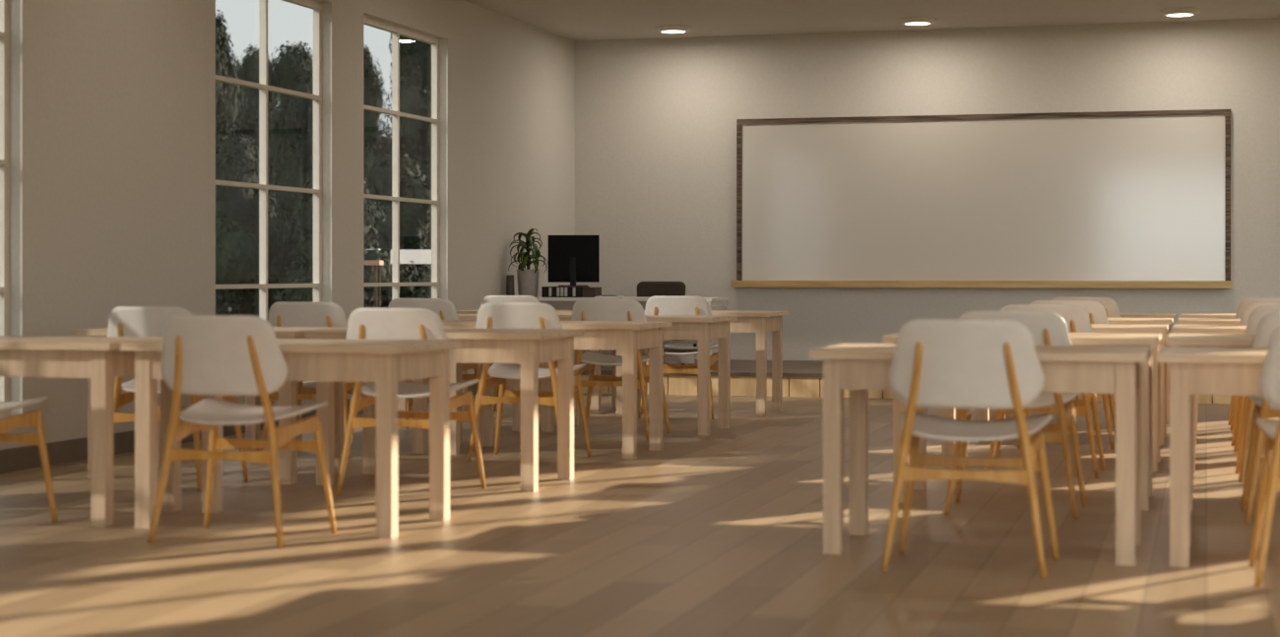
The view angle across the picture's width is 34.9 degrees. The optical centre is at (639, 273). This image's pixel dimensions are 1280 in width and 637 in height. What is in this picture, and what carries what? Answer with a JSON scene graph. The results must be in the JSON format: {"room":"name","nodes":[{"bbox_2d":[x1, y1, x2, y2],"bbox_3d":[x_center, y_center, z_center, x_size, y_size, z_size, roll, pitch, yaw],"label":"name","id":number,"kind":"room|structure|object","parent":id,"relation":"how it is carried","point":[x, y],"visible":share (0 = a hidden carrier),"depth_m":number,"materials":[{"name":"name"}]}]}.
{"room":"classroom","nodes":[
{"label":"classroom","id":0,"kind":"room"},
{"bbox_2d":[0,0,575,449],"bbox_3d":[-3.380,-0.632,10.487,0.128,3.325,20.256,0,0,16],"label":"wall","id":1,"kind":"structure","parent":0,"point":[112,102],"depth_m":12.41,"materials":[{"name":"paint"}]},
{"bbox_2d":[0,0,9,418],"bbox_3d":[-3.539,-0.580,9.888,0.137,2.701,1.760,0,0,16],"label":"window","id":2,"kind":"structure","parent":1,"relation":"in","point":[4,4],"depth_m":10.70,"materials":[{"name":"paint"}]},
{"bbox_2d":[0,383,477,473],"bbox_3d":[-3.312,0.970,10.468,0.015,0.120,20.000,0,0,16],"label":"baseboard","id":3,"kind":"structure","parent":1,"relation":"attached to","point":[66,451],"depth_m":11.13,"materials":[{"name":"paint"}]},
{"bbox_2d":[215,0,321,385],"bbox_3d":[-2.486,-0.580,13.679,0.137,2.701,1.770,0,0,16],"label":"window","id":4,"kind":"structure","parent":1,"relation":"in","point":[263,87],"depth_m":13.69,"materials":[{"name":"paint"}]},
{"bbox_2d":[363,15,439,300],"bbox_3d":[-1.865,-0.580,15.915,0.137,2.701,1.730,0,0,16],"label":"window","id":5,"kind":"structure","parent":1,"relation":"in","point":[396,31],"depth_m":15.93,"materials":[{"name":"paint"}]},
{"bbox_2d":[0,391,1279,636],"bbox_3d":[0.473,1.080,9.417,8.126,0.100,20.256,0,0,16],"label":"floor","id":6,"kind":"structure","parent":0,"point":[719,534],"depth_m":7.60,"materials":[{"name":"brown wood"}]},
{"bbox_2d":[0,395,57,522],"bbox_3d":[-2.753,0.595,8.286,0.580,0.875,0.526,0,0,16],"label":"chair","id":7,"kind":"object","parent":6,"relation":"on","point":[32,417],"visible":1,"depth_m":8.41,"materials":[{"name":"brown wood"}]},
{"bbox_2d":[0,335,181,526],"bbox_3d":[-2.626,0.655,8.742,1.200,0.750,0.720,0,0,16],"label":"table","id":8,"kind":"object","parent":6,"relation":"on","point":[100,359],"visible":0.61,"depth_m":8.34,"materials":[{"name":"brown wood"}]},
{"bbox_2d":[107,306,248,491],"bbox_3d":[-2.286,0.595,9.967,0.580,0.875,0.526,0,0,16],"label":"chair","id":9,"kind":"object","parent":6,"relation":"on","point":[123,321],"visible":0.29,"depth_m":9.76,"materials":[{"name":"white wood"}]},
{"bbox_2d":[75,326,347,484],"bbox_3d":[-2.159,0.655,10.423,1.200,0.750,0.720,0,0,16],"label":"table","id":10,"kind":"object","parent":6,"relation":"on","point":[288,391],"visible":0.25,"depth_m":10.22,"materials":[{"name":"brown wood"}]},
{"bbox_2d":[147,315,336,548],"bbox_3d":[-1.548,0.595,7.952,0.580,0.875,0.526,0,0,16],"label":"chair","id":11,"kind":"object","parent":6,"relation":"on","point":[202,354],"visible":1,"depth_m":7.75,"materials":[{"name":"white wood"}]},
{"bbox_2d":[120,338,462,537],"bbox_3d":[-1.422,0.655,8.407,1.200,0.750,0.720,0,0,16],"label":"table","id":12,"kind":"object","parent":6,"relation":"on","point":[385,362],"visible":0.75,"depth_m":8.24,"materials":[{"name":"brown wood"}]},
{"bbox_2d":[258,301,363,458],"bbox_3d":[-1.819,0.595,11.649,0.580,0.875,0.526,0,0,16],"label":"chair","id":13,"kind":"object","parent":6,"relation":"on","point":[281,313],"visible":0.24,"depth_m":11.41,"materials":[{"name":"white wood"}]},
{"bbox_2d":[245,319,471,453],"bbox_3d":[-1.692,0.655,12.104,1.200,0.750,0.720,0,0,16],"label":"table","id":14,"kind":"object","parent":6,"relation":"on","point":[252,431],"visible":0.1,"depth_m":11.70,"materials":[{"name":"brown wood"}]},
{"bbox_2d":[335,307,486,495],"bbox_3d":[-1.081,0.595,9.633,0.580,0.875,0.526,0,0,16],"label":"chair","id":15,"kind":"object","parent":6,"relation":"on","point":[364,323],"visible":0.61,"depth_m":9.47,"materials":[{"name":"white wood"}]},
{"bbox_2d":[387,298,479,428],"bbox_3d":[-1.352,0.595,13.330,0.580,0.875,0.526,0,0,16],"label":"chair","id":16,"kind":"object","parent":6,"relation":"on","point":[445,309],"visible":0.11,"depth_m":13.09,"materials":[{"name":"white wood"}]},
{"bbox_2d":[304,327,584,491],"bbox_3d":[-0.955,0.655,10.089,1.200,0.750,0.720,0,0,16],"label":"table","id":17,"kind":"object","parent":6,"relation":"on","point":[528,348],"visible":0.69,"depth_m":9.87,"materials":[{"name":"brown wood"}]},
{"bbox_2d":[397,314,559,431],"bbox_3d":[-1.225,0.655,13.786,1.200,0.750,0.720,0,0,16],"label":"table","id":18,"kind":"object","parent":6,"relation":"on","point":[516,383],"visible":0.06,"depth_m":13.35,"materials":[{"name":"brown wood"}]},
{"bbox_2d":[474,295,557,410],"bbox_3d":[-0.884,0.595,15.011,0.580,0.875,0.526,0,0,16],"label":"chair","id":19,"kind":"object","parent":6,"relation":"on","point":[488,298],"visible":0.04,"depth_m":14.78,"materials":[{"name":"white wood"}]},
{"bbox_2d":[466,302,591,461],"bbox_3d":[-0.614,0.595,11.314,0.580,0.875,0.526,0,0,16],"label":"chair","id":20,"kind":"object","parent":6,"relation":"on","point":[490,315],"visible":0.59,"depth_m":11.14,"materials":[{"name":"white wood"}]},
{"bbox_2d":[456,309,616,413],"bbox_3d":[-0.758,0.655,15.467,1.200,0.750,0.720,0,0,16],"label":"table","id":21,"kind":"object","parent":6,"relation":"on","point":[595,408],"visible":0.09,"depth_m":15.05,"materials":[{"name":"brown wood"}]},
{"bbox_2d":[442,320,671,458],"bbox_3d":[-0.488,0.655,11.770,1.200,0.750,0.720,0,0,16],"label":"table","id":22,"kind":"object","parent":6,"relation":"on","point":[628,337],"visible":0.55,"depth_m":11.55,"materials":[{"name":"brown wood"}]},
{"bbox_2d":[571,298,670,439],"bbox_3d":[-0.147,0.595,12.996,0.580,0.875,0.526,0,0,16],"label":"chair","id":23,"kind":"object","parent":6,"relation":"on","point":[585,309],"visible":0.52,"depth_m":12.79,"materials":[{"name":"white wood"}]},
{"bbox_2d":[541,315,737,435],"bbox_3d":[-0.021,0.655,13.451,1.200,0.750,0.720,0,0,16],"label":"table","id":24,"kind":"object","parent":6,"relation":"on","point":[702,329],"visible":0.56,"depth_m":13.18,"materials":[{"name":"brown wood"}]},
{"bbox_2d":[638,295,718,419],"bbox_3d":[0.320,0.595,14.677,0.580,0.875,0.526,0,0,16],"label":"chair","id":25,"kind":"object","parent":6,"relation":"on","point":[657,304],"visible":0.48,"depth_m":14.46,"materials":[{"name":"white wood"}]},
{"bbox_2d":[662,339,713,349],"bbox_3d":[0.318,0.492,14.668,0.410,0.100,0.312,0,0,16],"label":"canvas bag","id":26,"kind":"object","parent":25,"relation":"on","point":[667,344],"visible":0.41,"depth_m":14.53,"materials":[{"name":"white fabric"}]},
{"bbox_2d":[616,310,788,416],"bbox_3d":[0.446,0.655,15.133,1.200,0.750,0.720,0,0,16],"label":"table","id":27,"kind":"object","parent":6,"relation":"on","point":[760,323],"visible":0.51,"depth_m":14.75,"materials":[{"name":"brown wood"}]},
{"bbox_2d":[493,359,1231,404],"bbox_3d":[2.818,0.930,17.861,7.838,0.200,2.468,0,0,16],"label":"stage platform","id":28,"kind":"object","parent":6,"relation":"on","point":[800,378],"visible":0.21,"depth_m":17.17,"materials":[{"name":"laminate"}]},
{"bbox_2d":[536,296,729,371],"bbox_3d":[-0.216,0.519,17.968,1.905,0.622,0.650,0,0,16],"label":"desk","id":29,"kind":"object","parent":28,"relation":"on","point":[565,303],"visible":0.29,"depth_m":17.67,"materials":[{"name":"white paint"}]},
{"bbox_2d":[506,274,514,295],"bbox_3d":[-1.144,0.111,17.982,0.080,0.195,0.080,0,0,16],"label":"vase","id":30,"kind":"object","parent":29,"relation":"on","point":[510,287],"visible":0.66,"depth_m":17.95,"materials":[{"name":"grey ceramic"}]},
{"bbox_2d":[508,228,547,297],"bbox_3d":[-0.992,-0.095,18.075,0.330,0.607,0.317,0,0,-27],"label":"potted plant","id":31,"kind":"object","parent":29,"relation":"on","point":[528,280],"visible":1,"depth_m":18.03,"materials":[{"name":"green plant"}]},
{"bbox_2d":[541,286,548,297],"bbox_3d":[-0.809,0.161,18.118,0.060,0.094,0.220,0,0,16],"label":"file box","id":32,"kind":"object","parent":29,"relation":"on","point":[544,289],"visible":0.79,"depth_m":18.01,"materials":[{"name":"black plastic"}]},
{"bbox_2d":[548,286,552,297],"bbox_3d":[-0.763,0.161,18.104,0.032,0.094,0.222,0,0,16],"label":"file box","id":33,"kind":"object","parent":29,"relation":"on","point":[549,288],"visible":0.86,"depth_m":18.00,"materials":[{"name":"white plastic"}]},
{"bbox_2d":[552,286,556,297],"bbox_3d":[-0.729,0.161,18.095,0.036,0.094,0.220,0,0,16],"label":"file box","id":34,"kind":"object","parent":29,"relation":"on","point":[553,288],"visible":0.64,"depth_m":17.99,"materials":[{"name":"black plastic"}]},
{"bbox_2d":[556,286,560,297],"bbox_3d":[-0.693,0.161,18.084,0.034,0.094,0.222,0,0,16],"label":"file box","id":35,"kind":"object","parent":29,"relation":"on","point":[557,288],"visible":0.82,"depth_m":17.98,"materials":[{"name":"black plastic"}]},
{"bbox_2d":[560,286,564,297],"bbox_3d":[-0.658,0.161,18.075,0.034,0.094,0.222,0,0,16],"label":"file box","id":36,"kind":"object","parent":29,"relation":"on","point":[561,288],"visible":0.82,"depth_m":17.97,"materials":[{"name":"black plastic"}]},
{"bbox_2d":[564,286,568,297],"bbox_3d":[-0.624,0.161,18.065,0.034,0.094,0.222,0,0,16],"label":"file box","id":37,"kind":"object","parent":29,"relation":"on","point":[565,288],"visible":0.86,"depth_m":17.96,"materials":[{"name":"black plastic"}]},
{"bbox_2d":[568,286,572,297],"bbox_3d":[-0.587,0.161,18.056,0.038,0.094,0.220,0,0,16],"label":"file box","id":38,"kind":"object","parent":29,"relation":"on","point":[569,288],"visible":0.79,"depth_m":17.95,"materials":[{"name":"black plastic"}]},
{"bbox_2d":[547,235,599,286],"bbox_3d":[-0.591,-0.116,18.084,0.456,0.455,0.190,0,0,4],"label":"monitor","id":39,"kind":"object","parent":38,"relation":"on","point":[572,259],"visible":1,"depth_m":18.08,"materials":[{"name":"black plastic"}]},
{"bbox_2d":[572,286,575,297],"bbox_3d":[-0.550,0.161,18.045,0.034,0.094,0.222,0,0,16],"label":"file box","id":40,"kind":"object","parent":29,"relation":"on","point":[573,288],"visible":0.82,"depth_m":17.94,"materials":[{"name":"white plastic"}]},
{"bbox_2d":[576,286,589,297],"bbox_3d":[-0.503,0.161,18.032,0.060,0.094,0.220,0,0,16],"label":"file box","id":41,"kind":"object","parent":29,"relation":"on","point":[579,289],"visible":0.64,"depth_m":17.93,"materials":[{"name":"black plastic"}]},
{"bbox_2d":[582,287,601,297],"bbox_3d":[-0.421,0.164,17.999,0.110,0.088,0.200,0,0,16],"label":"storage box","id":42,"kind":"object","parent":29,"relation":"on","point":[587,291],"visible":0.79,"depth_m":17.91,"materials":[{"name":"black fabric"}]},
{"bbox_2d":[637,281,685,364],"bbox_3d":[0.147,0.450,18.633,0.606,0.760,0.524,0,0,16],"label":"office chair","id":43,"kind":"object","parent":28,"relation":"on","point":[644,288],"visible":0.14,"depth_m":18.80,"materials":[{"name":"black fabric"}]},
{"bbox_2d":[881,319,1059,577],"bbox_3d":[1.169,0.595,7.197,0.580,0.875,0.526,0,0,16],"label":"chair","id":44,"kind":"object","parent":6,"relation":"on","point":[935,363],"visible":1,"depth_m":7.00,"materials":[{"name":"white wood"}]},
{"bbox_2d":[809,343,1151,565],"bbox_3d":[1.295,0.655,7.652,1.200,0.750,0.720,0,0,16],"label":"table","id":45,"kind":"object","parent":6,"relation":"on","point":[858,368],"visible":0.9,"depth_m":7.47,"materials":[{"name":"brown wood"}]},
{"bbox_2d":[944,310,1087,518],"bbox_3d":[1.636,0.595,8.878,0.580,0.875,0.526,0,0,16],"label":"chair","id":46,"kind":"object","parent":6,"relation":"on","point":[1047,328],"visible":0.34,"depth_m":8.64,"materials":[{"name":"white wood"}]},
{"bbox_2d":[882,332,1161,510],"bbox_3d":[1.762,0.655,9.334,1.200,0.750,0.720,0,0,16],"label":"table","id":47,"kind":"object","parent":6,"relation":"on","point":[1077,339],"visible":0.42,"depth_m":8.91,"materials":[{"name":"brown wood"}]},
{"bbox_2d":[986,304,1105,478],"bbox_3d":[2.103,0.595,10.559,0.580,0.875,0.526,0,0,16],"label":"chair","id":48,"kind":"object","parent":6,"relation":"on","point":[1076,318],"visible":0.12,"depth_m":10.32,"materials":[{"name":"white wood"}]},
{"bbox_2d":[941,323,1168,472],"bbox_3d":[2.229,0.655,11.015,1.200,0.750,0.720,0,0,16],"label":"table","id":49,"kind":"object","parent":6,"relation":"on","point":[947,446],"visible":0.31,"depth_m":10.57,"materials":[{"name":"brown wood"}]},
{"bbox_2d":[1017,300,1115,449],"bbox_3d":[2.570,0.595,12.241,0.580,0.875,0.526,0,0,16],"label":"chair","id":50,"kind":"object","parent":6,"relation":"on","point":[1096,311],"visible":0.08,"depth_m":11.98,"materials":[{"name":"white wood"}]},
{"bbox_2d":[976,318,1173,445],"bbox_3d":[2.696,0.655,12.697,1.200,0.750,0.720,0,0,16],"label":"table","id":51,"kind":"object","parent":6,"relation":"on","point":[982,414],"visible":0.24,"depth_m":12.25,"materials":[{"name":"brown wood"}]},
{"bbox_2d":[1041,297,1121,414],"bbox_3d":[3.037,0.595,13.922,0.580,0.875,0.526,0,0,16],"label":"chair","id":52,"kind":"object","parent":6,"relation":"on","point":[1111,306],"visible":0.05,"depth_m":13.66,"materials":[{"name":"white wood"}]},
{"bbox_2d":[1004,313,1176,424],"bbox_3d":[3.164,0.655,14.378,1.200,0.750,0.720,0,0,16],"label":"table","id":53,"kind":"object","parent":6,"relation":"on","point":[1122,315],"visible":0.18,"depth_m":13.93,"materials":[{"name":"brown wood"}]},
{"bbox_2d":[1180,313,1236,425],"bbox_3d":[4.354,0.655,14.047,1.200,0.750,0.720,0,0,16],"label":"table","id":54,"kind":"object","parent":6,"relation":"on","point":[1184,315],"visible":0.25,"depth_m":13.87,"materials":[{"name":"brown wood"}]},
{"bbox_2d":[1177,318,1241,446],"bbox_3d":[3.886,0.655,12.366,1.200,0.750,0.720,0,0,16],"label":"table","id":55,"kind":"object","parent":6,"relation":"on","point":[1182,321],"visible":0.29,"depth_m":12.18,"materials":[{"name":"brown wood"}]},
{"bbox_2d":[1172,324,1247,473],"bbox_3d":[3.419,0.655,10.685,1.200,0.750,0.720,0,0,16],"label":"table","id":56,"kind":"object","parent":6,"relation":"on","point":[1178,329],"visible":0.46,"depth_m":10.49,"materials":[{"name":"brown wood"}]},
{"bbox_2d":[1166,333,1255,511],"bbox_3d":[2.952,0.655,9.003,1.200,0.750,0.720,0,0,16],"label":"table","id":57,"kind":"object","parent":6,"relation":"on","point":[1179,340],"visible":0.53,"depth_m":8.83,"materials":[{"name":"brown wood"}]},
{"bbox_2d":[1156,346,1268,567],"bbox_3d":[2.485,0.655,7.322,1.200,0.750,0.720,0,0,16],"label":"table","id":58,"kind":"object","parent":6,"relation":"on","point":[1193,370],"visible":1,"depth_m":7.15,"materials":[{"name":"brown wood"}]},
{"bbox_2d":[1228,297,1279,430],"bbox_3d":[4.227,0.595,13.592,0.580,0.875,0.526,0,0,16],"label":"chair","id":59,"kind":"object","parent":6,"relation":"on","point":[1245,302],"visible":0.06,"depth_m":13.44,"materials":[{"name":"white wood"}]},
{"bbox_2d":[1231,301,1279,451],"bbox_3d":[3.760,0.595,11.910,0.580,0.875,0.526,0,0,16],"label":"chair","id":60,"kind":"object","parent":6,"relation":"on","point":[1251,306],"visible":0.09,"depth_m":11.76,"materials":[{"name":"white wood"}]},
{"bbox_2d":[1235,305,1279,482],"bbox_3d":[3.293,0.595,10.229,0.580,0.875,0.526,0,0,16],"label":"chair","id":61,"kind":"object","parent":6,"relation":"on","point":[1258,313],"visible":0.2,"depth_m":10.08,"materials":[{"name":"brown wood"}]},
{"bbox_2d":[1240,312,1279,523],"bbox_3d":[2.826,0.595,8.548,0.580,0.875,0.526,0,0,16],"label":"chair","id":62,"kind":"object","parent":6,"relation":"on","point":[1269,323],"visible":0.52,"depth_m":8.41,"materials":[{"name":"brown wood"}]},
{"bbox_2d":[1249,326,1279,586],"bbox_3d":[2.359,0.595,6.866,0.580,0.875,0.526,0,0,16],"label":"chair","id":63,"kind":"object","parent":6,"relation":"on","point":[1269,378],"visible":1,"depth_m":6.74,"materials":[{"name":"white plastic"}]},
{"bbox_2d":[464,0,1279,41],"bbox_3d":[0.473,-2.420,9.417,8.126,0.250,20.256,0,0,16],"label":"ceiling","id":64,"kind":"structure","parent":0,"point":[574,20],"depth_m":18.10,"materials":[{"name":"paint"}]},
{"bbox_2d":[655,25,691,33],"bbox_3d":[0.311,-2.273,18.979,0.330,0.044,0.330,0,0,16],"label":"recessed light","id":65,"kind":"object","parent":64,"relation":"in","point":[661,29],"visible":1,"depth_m":18.87,"materials":[{"name":"white paint"}]},
{"bbox_2d":[662,30,684,33],"bbox_3d":[0.311,-2.255,18.979,0.222,0.008,0.222,0,0,16],"label":"diffuser","id":66,"kind":"object","parent":65,"relation":"attached to","point":[665,32],"depth_m":18.99,"materials":[{"name":"beige plastic"}]},
{"bbox_2d":[898,16,936,25],"bbox_3d":[2.503,-2.273,18.370,0.330,0.044,0.330,0,0,16],"label":"recessed light","id":67,"kind":"object","parent":64,"relation":"in","point":[911,21],"visible":1,"depth_m":18.26,"materials":[{"name":"white paint"}]},
{"bbox_2d":[905,22,929,25],"bbox_3d":[2.503,-2.255,18.370,0.222,0.008,0.222,0,0,16],"label":"diffuser","id":68,"kind":"object","parent":67,"relation":"attached to","point":[909,24],"depth_m":18.39,"materials":[{"name":"beige plastic"}]},
{"bbox_2d":[1160,7,1199,16],"bbox_3d":[4.705,-2.273,17.759,0.330,0.044,0.330,0,0,16],"label":"recessed light","id":69,"kind":"object","parent":64,"relation":"in","point":[1175,12],"visible":1,"depth_m":17.65,"materials":[{"name":"white paint"}]},
{"bbox_2d":[1166,13,1192,16],"bbox_3d":[4.705,-2.255,17.759,0.222,0.008,0.222,0,0,16],"label":"diffuser","id":70,"kind":"object","parent":69,"relation":"attached to","point":[1168,15],"depth_m":17.76,"materials":[{"name":"beige plastic"}]},
{"bbox_2d":[575,18,1279,360],"bbox_3d":[3.166,-0.632,19.114,7.870,3.325,0.128,0,0,16],"label":"wall","id":71,"kind":"structure","parent":0,"point":[656,118],"depth_m":19.35,"materials":[{"name":"paint"}]},
{"bbox_2d":[731,109,1231,288],"bbox_3d":[3.115,-0.678,18.984,4.610,1.617,0.150,0,0,16],"label":"whiteboard","id":72,"kind":"object","parent":71,"relation":"attached to","point":[1100,199],"visible":1,"depth_m":19.00,"materials":[{"name":"beige ceramic"}]},
{"bbox_2d":[731,280,1231,288],"bbox_3d":[3.115,0.098,18.984,4.610,0.065,0.150,0,0,16],"label":"tray","id":73,"kind":"object","parent":72,"relation":"on","point":[735,284],"depth_m":18.87,"materials":[{"name":"brown wood"}]},
{"label":"outside","id":74,"kind":"structure","parent":0,"visible":0},
{"bbox_3d":[2.141,1.300,82.434,280.000,0.300,280.000,0,0,16],"label":"ground","id":75,"kind":"structure","parent":74,"visible":0},
{"bbox_2d":[215,9,248,147],"bbox_3d":[-10.693,-2.524,50.014,2.034,7.913,2.150,0,0,-3],"label":"tree","id":76,"kind":"object","parent":75,"relation":"on","point":[226,95],"visible":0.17,"depth_m":49.92,"materials":[{"name":"green plant"}]},
{"bbox_2d":[221,60,243,130],"bbox_3d":[-16.690,-3.624,84.000,3.925,10.281,3.715,0,0,-30],"label":"tree","id":77,"kind":"object","parent":75,"relation":"on","point":[240,66],"visible":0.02,"depth_m":83.21,"materials":[{"name":"green plant"}]},
{"bbox_2d":[225,44,278,201],"bbox_3d":[-13.108,-3.265,69.910,2.550,9.235,2.163,0,0,23],"label":"tree","id":78,"kind":"object","parent":75,"relation":"on","point":[250,63],"visible":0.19,"depth_m":69.54,"materials":[{"name":"green plant"}]},
{"bbox_2d":[215,132,289,319],"bbox_3d":[-9.007,-0.751,45.066,2.212,4.713,2.353,0,0,25],"label":"tree","id":79,"kind":"object","parent":75,"relation":"on","point":[236,208],"visible":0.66,"depth_m":44.35,"materials":[{"name":"green plant"}]},
{"bbox_2d":[251,41,313,300],"bbox_3d":[-9.675,-2.507,56.889,2.121,8.029,2.353,0,0,13],"label":"tree","id":80,"kind":"object","parent":75,"relation":"on","point":[290,128],"visible":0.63,"depth_m":56.25,"materials":[{"name":"green plant"}]},
{"bbox_2d":[273,172,391,308],"bbox_3d":[-6.355,-0.344,42.011,2.353,3.703,2.212,0,0,41],"label":"tree","id":81,"kind":"object","parent":75,"relation":"on","point":[304,275],"visible":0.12,"depth_m":41.53,"materials":[{"name":"green plant"}]},
{"bbox_2d":[363,259,383,308],"bbox_3d":[-3.353,0.497,24.000,0.620,1.305,0.400,0,0,0],"label":"bar table","id":82,"kind":"object","parent":75,"relation":"on","point":[376,263],"visible":0.21,"depth_m":23.84,"materials":[{"name":"brown wood"}]},
{"bbox_2d":[363,44,391,308],"bbox_3d":[-8.583,-2.870,63.991,2.094,8.657,1.981,0,0,8],"label":"tree","id":83,"kind":"object","parent":75,"relation":"on","point":[372,94],"visible":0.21,"depth_m":63.39,"materials":[{"name":"green plant"}]},
{"bbox_2d":[365,151,431,308],"bbox_3d":[-5.554,-0.615,46.440,2.353,4.376,2.212,0,0,-34],"label":"tree","id":84,"kind":"object","parent":75,"relation":"on","point":[415,221],"visible":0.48,"depth_m":45.90,"materials":[{"name":"green plant"}]},
{"bbox_2d":[378,32,431,269],"bbox_3d":[-5.557,-2.582,52.003,2.426,8.194,2.187,0,0,-7],"label":"tree","id":85,"kind":"object","parent":75,"relation":"on","point":[415,55],"visible":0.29,"depth_m":51.44,"materials":[{"name":"green plant"}]},
{"bbox_2d":[390,249,431,263],"bbox_3d":[-3.983,0.362,36.013,0.840,1.576,0.095,0,0,0],"label":"sign board","id":86,"kind":"object","parent":75,"relation":"on","point":[407,256],"visible":0.41,"depth_m":35.98,"materials":[{"name":"white plastic"}]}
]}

